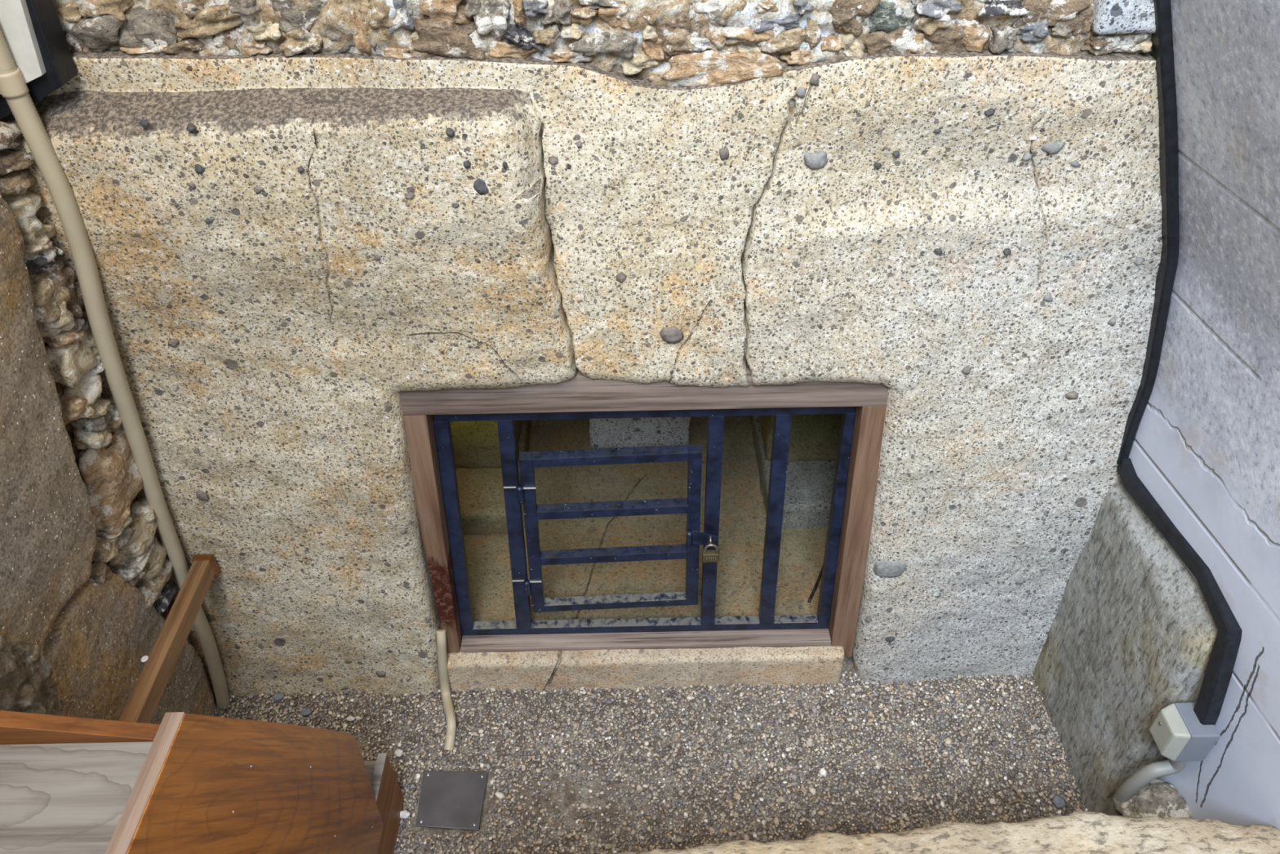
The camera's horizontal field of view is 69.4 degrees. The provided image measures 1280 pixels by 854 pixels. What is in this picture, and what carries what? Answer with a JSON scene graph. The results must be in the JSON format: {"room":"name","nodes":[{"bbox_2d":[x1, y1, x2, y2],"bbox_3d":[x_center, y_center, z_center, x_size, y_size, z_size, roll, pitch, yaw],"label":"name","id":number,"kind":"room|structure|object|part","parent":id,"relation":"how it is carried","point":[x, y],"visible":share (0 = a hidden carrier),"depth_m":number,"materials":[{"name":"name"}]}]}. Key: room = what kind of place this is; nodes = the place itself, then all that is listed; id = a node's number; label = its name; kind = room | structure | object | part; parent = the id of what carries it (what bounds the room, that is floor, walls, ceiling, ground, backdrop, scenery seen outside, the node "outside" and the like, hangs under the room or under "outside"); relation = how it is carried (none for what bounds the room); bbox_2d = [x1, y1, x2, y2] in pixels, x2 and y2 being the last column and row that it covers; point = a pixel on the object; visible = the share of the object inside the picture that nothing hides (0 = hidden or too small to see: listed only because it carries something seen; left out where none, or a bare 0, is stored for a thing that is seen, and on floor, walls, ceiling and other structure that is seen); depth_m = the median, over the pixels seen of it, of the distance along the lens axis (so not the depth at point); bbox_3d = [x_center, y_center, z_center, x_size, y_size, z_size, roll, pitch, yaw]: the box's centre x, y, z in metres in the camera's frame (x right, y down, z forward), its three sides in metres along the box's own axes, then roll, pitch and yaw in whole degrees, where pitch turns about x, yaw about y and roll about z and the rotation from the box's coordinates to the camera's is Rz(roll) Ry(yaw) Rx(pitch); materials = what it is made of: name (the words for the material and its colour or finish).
{"room":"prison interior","nodes":[
{"label":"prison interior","id":0,"kind":"room"},
{"bbox_2d":[0,115,194,646],"bbox_3d":[-1.009,0.598,1.208,0.261,1.790,1.903,-1,40,1],"label":"wall","id":1,"kind":"structure","parent":0,"point":[127,544],"depth_m":1.60,"materials":[{"name":"brown stone"}]},
{"bbox_2d":[0,632,63,715],"bbox_3d":[-1.024,0.509,1.313,0.247,0.708,0.467,-1,40,0],"label":"rock","id":2,"kind":"object","parent":1,"relation":"attached to","point":[27,685],"visible":0.38,"depth_m":1.42,"materials":[{"name":"brown stone"}]},
{"bbox_2d":[0,191,96,650],"bbox_3d":[-0.967,0.042,1.039,0.251,1.113,0.913,-1,40,0],"label":"stone slab","id":3,"kind":"object","parent":1,"relation":"attached to","point":[48,535],"visible":0.94,"depth_m":1.42,"materials":[{"name":"brown stone"}]},
{"bbox_2d":[118,553,219,723],"bbox_3d":[-0.940,0.604,1.646,0.048,0.053,0.960,-1,40,0],"label":"wooden rail","id":4,"kind":"object","parent":1,"relation":"attached to","point":[144,700],"visible":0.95,"depth_m":1.83,"materials":[{"name":"brown wood"}]},
{"bbox_2d":[5,48,1162,697],"bbox_3d":[-0.020,0.043,1.904,2.168,1.655,0.256,-2,40,-1],"label":"wall","id":5,"kind":"structure","parent":0,"point":[286,248],"depth_m":1.58,"materials":[{"name":"beige stone"}]},
{"bbox_2d":[0,0,77,119],"bbox_3d":[-1.050,-0.505,1.306,0.509,0.407,0.062,-1,40,0],"label":"electrical box","id":6,"kind":"object","parent":5,"relation":"attached to","point":[33,33],"visible":0.91,"depth_m":1.27,"materials":[{"name":"plastic"}]},
{"bbox_2d":[0,26,230,709],"bbox_3d":[-0.959,0.075,1.781,0.244,1.673,0.043,8,41,11],"label":"conduit","id":7,"kind":"object","parent":5,"relation":"attached to","point":[13,86],"visible":0.94,"depth_m":1.54,"materials":[{"name":"beige plastic"}]},
{"bbox_2d":[435,628,456,750],"bbox_3d":[-0.474,0.635,2.230,0.042,0.224,0.210,-6,41,-6],"label":"conduit","id":8,"kind":"object","parent":5,"relation":"attached to","point":[442,651],"visible":1,"depth_m":2.25,"materials":[{"name":"beige plastic"}]},
{"bbox_2d":[399,361,888,657],"bbox_3d":[0.018,0.217,2.075,1.019,0.904,0.090,-1,40,0],"label":"door frame","id":9,"kind":"structure","parent":5,"relation":"attached to","point":[580,393],"depth_m":1.91,"materials":[{"name":"brown wood"}]},
{"bbox_3d":[0.014,0.531,2.342,0.923,0.042,0.088,-1,40,0],"label":"sill","id":10,"kind":"part","parent":9,"relation":"part of","materials":[{"name":"brown wood"}]},
{"bbox_2d":[433,406,855,635],"bbox_3d":[0.008,0.222,2.081,0.921,0.766,0.065,-1,40,0],"label":"gate","id":11,"kind":"object","parent":5,"relation":"attached to","point":[516,494],"visible":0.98,"depth_m":2.08,"materials":[{"name":"blue metal"}]},
{"bbox_3d":[-0.062,0.062,1.962,0.331,0.024,0.026,-2,40,-1],"label":"rail","id":12,"kind":"part","parent":11,"relation":"part of","materials":[{"name":"blue metal"}]},
{"bbox_3d":[-0.062,0.183,2.064,0.337,0.024,0.026,-2,40,-1],"label":"rail","id":13,"kind":"part","parent":11,"relation":"part of","materials":[{"name":"blue metal"}]},
{"bbox_3d":[-0.062,0.299,2.162,0.342,0.024,0.026,-2,40,-1],"label":"rail","id":14,"kind":"part","parent":11,"relation":"part of","materials":[{"name":"blue metal"}]},
{"bbox_3d":[-0.061,0.429,2.273,0.348,0.023,0.026,-2,40,-1],"label":"rail","id":15,"kind":"part","parent":11,"relation":"part of","materials":[{"name":"blue metal"}]},
{"bbox_2d":[702,543,719,562],"bbox_3d":[0.161,0.284,2.098,0.039,0.053,0.020,-1,40,0],"label":"padlock","id":16,"kind":"object","parent":11,"relation":"hanging from","point":[708,555],"visible":1,"depth_m":2.10,"materials":[{"name":"gold metal"}]},
{"bbox_2d":[53,0,1155,141],"bbox_3d":[-0.139,-0.694,1.271,2.050,0.620,0.108,-1,40,0],"label":"wall","id":17,"kind":"structure","parent":0,"point":[664,42],"depth_m":1.33,"materials":[{"name":"stone"}]},
{"bbox_2d":[530,415,750,425],"bbox_3d":[-0.010,-0.486,2.849,1.912,1.113,0.393,-1,40,0],"label":"wall","id":18,"kind":"structure","parent":0,"point":[733,418],"depth_m":2.99,"materials":[{"name":"grey concrete"}]},
{"bbox_2d":[463,420,827,621],"bbox_3d":[0.003,0.163,2.902,1.900,0.140,1.238,-1,40,0],"label":"interior wall","id":19,"kind":"structure","parent":0,"point":[743,512],"depth_m":2.61,"materials":[{"name":"stone"}]},
{"bbox_2d":[455,419,531,534],"bbox_3d":[-0.517,0.128,2.849,0.348,0.189,0.572,-1,40,0],"label":"bed","id":20,"kind":"object","parent":19,"relation":"on","point":[481,490],"visible":0.16,"depth_m":2.63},
{"bbox_2d":[449,420,523,468],"bbox_3d":[-0.531,-0.209,2.636,0.338,0.639,0.316,-1,40,0],"label":"stone slab","id":21,"kind":"object","parent":20,"relation":"on","point":[476,444],"visible":0.06,"depth_m":2.66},
{"bbox_2d":[588,416,691,448],"bbox_3d":[-0.004,-0.224,2.750,0.325,0.677,0.139,-1,40,0],"label":"concrete block","id":22,"kind":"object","parent":19,"relation":"on","point":[611,433],"depth_m":2.87,"materials":[{"name":"grey concrete"}]},
{"bbox_2d":[750,415,836,528],"bbox_3d":[0.527,0.107,2.849,0.342,0.189,0.572,-1,40,0],"label":"bed","id":23,"kind":"object","parent":19,"relation":"on","point":[809,485],"visible":0.16,"depth_m":2.64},
{"bbox_2d":[758,413,842,462],"bbox_3d":[0.526,-0.230,2.636,0.331,0.639,0.316,-1,40,0],"label":"stone slab","id":24,"kind":"object","parent":23,"relation":"on","point":[815,437],"visible":0.04,"depth_m":2.66,"materials":[{"name":"stone"}]},
{"bbox_2d":[807,562,823,602],"bbox_3d":[0.456,0.352,2.356,0.036,0.261,0.061,-1,40,0],"label":"cable","id":25,"kind":"object","parent":19,"relation":"on","point":[810,598],"visible":0.49,"depth_m":2.43,"materials":[{"name":"black rubber"}]},
{"bbox_2d":[214,656,1084,853],"bbox_3d":[-0.128,1.098,1.842,2.900,0.013,1.600,-1,40,0],"label":"floor","id":26,"kind":"structure","parent":0,"point":[553,794],"depth_m":2.19,"materials":[{"name":"gravel"}]},
{"bbox_2d":[42,569,216,724],"bbox_3d":[-1.088,0.691,1.861,0.230,0.938,0.720,-1,40,0],"label":"stone slab","id":27,"kind":"object","parent":26,"relation":"on","point":[95,646],"visible":0.34,"depth_m":1.74,"materials":[{"name":"brown stone"}]},
{"bbox_2d":[0,710,404,853],"bbox_3d":[-1.015,0.754,1.446,0.941,1.051,0.902,-1,40,0],"label":"wooden table","id":28,"kind":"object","parent":26,"relation":"on","point":[184,783],"depth_m":1.16,"materials":[{"name":"brown wood"}]},
{"bbox_2d":[346,715,355,720],"bbox_3d":[-0.713,0.720,2.281,0.022,0.012,0.015,15,43,19],"label":"chip","id":29,"kind":"object","parent":26,"relation":"on","point":[349,717],"visible":1,"depth_m":2.28,"materials":[{"name":"white stone"}]},
{"bbox_2d":[415,769,487,830],"bbox_3d":[-0.431,0.851,2.114,0.151,0.006,0.146,-1,40,0],"label":"floor plate","id":30,"kind":"object","parent":26,"relation":"on","point":[449,799],"visible":1,"depth_m":2.11,"materials":[{"name":"silver metal"}]},
{"bbox_2d":[447,645,844,691],"bbox_3d":[0.011,0.617,2.390,1.005,0.216,0.131,-1,40,0],"label":"threshold stone","id":31,"kind":"object","parent":26,"relation":"on","point":[631,668],"visible":0.54,"depth_m":2.30,"materials":[{"name":"beige stone"}]},
{"bbox_2d":[212,670,1087,853],"bbox_3d":[-0.030,0.847,2.127,2.165,0.024,0.664,-1,40,0],"label":"gravel","id":32,"kind":"object","parent":26,"relation":"on","point":[265,708],"visible":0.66,"depth_m":2.20,"materials":[{"name":"grey gravel"}]},
{"bbox_2d":[271,692,284,701],"bbox_3d":[-0.913,0.680,2.333,0.027,0.014,0.026,16,43,20],"label":"pebble","id":33,"kind":"object","parent":32,"relation":"on","point":[277,696],"visible":1,"depth_m":2.33,"materials":[{"name":"grey stone"}]},
{"bbox_2d":[299,707,311,715],"bbox_3d":[-0.831,0.707,2.297,0.033,0.014,0.022,-1,40,0],"label":"pebble","id":34,"kind":"object","parent":32,"relation":"on","point":[305,711],"visible":1,"depth_m":2.29,"materials":[{"name":"grey stone"}]},
{"bbox_2d":[394,748,403,757],"bbox_3d":[-0.576,0.779,2.208,0.024,0.012,0.018,4,41,7],"label":"chip","id":35,"kind":"object","parent":32,"relation":"on","point":[397,752],"visible":1,"depth_m":2.21,"materials":[{"name":"white stone"}]},
{"bbox_2d":[400,808,410,818],"bbox_3d":[-0.534,0.876,2.092,0.029,0.012,0.020,-1,40,0],"label":"chip","id":36,"kind":"object","parent":32,"relation":"on","point":[405,813],"visible":0.98,"depth_m":2.09,"materials":[{"name":"white stone"}]},
{"bbox_2d":[1007,799,1024,804],"bbox_3d":[0.849,0.847,2.088,0.040,0.008,0.007,-7,41,-7],"label":"twig","id":37,"kind":"object","parent":32,"relation":"on","point":[1016,800],"visible":1,"depth_m":2.09,"materials":[{"name":"brown wood"}]},
{"bbox_2d":[1010,785,1024,800],"bbox_3d":[0.860,0.834,2.103,0.006,0.008,0.041,-19,43,-20],"label":"twig","id":38,"kind":"object","parent":32,"relation":"on","point":[1011,786],"visible":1,"depth_m":2.10,"materials":[{"name":"brown wood"}]},
{"bbox_2d":[1023,684,1032,690],"bbox_3d":[0.971,0.652,2.314,0.028,0.008,0.007,-19,43,-20],"label":"twig","id":39,"kind":"object","parent":32,"relation":"on","point":[1028,686],"visible":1,"depth_m":2.31,"materials":[{"name":"brown wood"}]},
{"bbox_2d":[1052,794,1066,808],"bbox_3d":[0.949,0.847,2.092,0.031,0.012,0.032,-1,40,0],"label":"pebble","id":40,"kind":"object","parent":32,"relation":"on","point":[1059,802],"visible":1,"depth_m":2.09,"materials":[{"name":"grey stone"}]},
{"bbox_2d":[615,810,1279,853],"bbox_3d":[0.348,1.200,1.375,1.641,0.603,1.005,-1,40,0],"label":"stone","id":41,"kind":"object","parent":26,"relation":"on","point":[1080,832],"visible":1,"depth_m":1.53,"materials":[{"name":"beige stone"}]},
{"bbox_2d":[1028,714,1038,719],"bbox_3d":[0.959,0.705,2.252,0.028,0.008,0.007,-12,42,-13],"label":"twig","id":42,"kind":"object","parent":26,"relation":"on","point":[1032,715],"visible":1,"depth_m":2.25,"materials":[{"name":"brown wood"}]},
{"bbox_2d":[1048,760,1067,768],"bbox_3d":[0.976,0.786,2.156,0.052,0.008,0.007,-13,42,-14],"label":"twig","id":43,"kind":"object","parent":26,"relation":"on","point":[1061,762],"visible":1,"depth_m":2.15,"materials":[{"name":"brown wood"}]},
{"bbox_2d":[1031,480,1217,814],"bbox_3d":[1.026,0.510,1.997,0.093,0.813,0.460,-1,40,0],"label":"stone slab","id":44,"kind":"object","parent":26,"relation":"on","point":[1131,635],"visible":0.68,"depth_m":1.91,"materials":[{"name":"grey stone"}]},
{"bbox_2d":[1128,0,1279,829],"bbox_3d":[1.028,0.523,0.975,0.477,2.150,2.073,-4,40,-3],"label":"wall","id":45,"kind":"structure","parent":0,"point":[1206,446],"depth_m":1.50,"materials":[{"name":"concrete"}]},
{"bbox_2d":[1112,777,1191,818],"bbox_3d":[1.037,0.754,1.845,0.161,0.105,0.112,-1,40,0],"label":"rubble stone","id":46,"kind":"object","parent":45,"relation":"attached to","point":[1160,798],"visible":0.56,"depth_m":1.81,"materials":[{"name":"grey stone"}]},
{"bbox_2d":[1116,0,1242,724],"bbox_3d":[0.857,-0.073,1.456,0.324,1.214,0.485,-1,40,0],"label":"strip","id":47,"kind":"object","parent":45,"relation":"attached to","point":[1220,668],"visible":0.99,"depth_m":1.61,"materials":[{"name":"black rubber"}]},
{"bbox_2d":[1149,702,1220,761],"bbox_3d":[0.992,0.566,1.698,0.080,0.103,0.070,-1,40,0],"label":"junction box","id":48,"kind":"object","parent":45,"relation":"attached to","point":[1176,731],"visible":0.98,"depth_m":1.67,"materials":[{"name":"plastic"}]},
{"bbox_2d":[1108,759,1186,815],"bbox_3d":[1.004,0.774,1.882,0.093,0.478,0.038,-1,40,0],"label":"conduit","id":49,"kind":"object","parent":48,"relation":"attached to","point":[1144,775],"visible":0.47,"depth_m":1.79,"materials":[{"name":"grey plastic"}]},
{"bbox_3d":[0.966,0.559,1.693,0.026,0.084,0.069,-1,40,0],"label":"lid","id":50,"kind":"part","parent":48,"relation":"part of","materials":[{"name":"plastic"}]}
]}

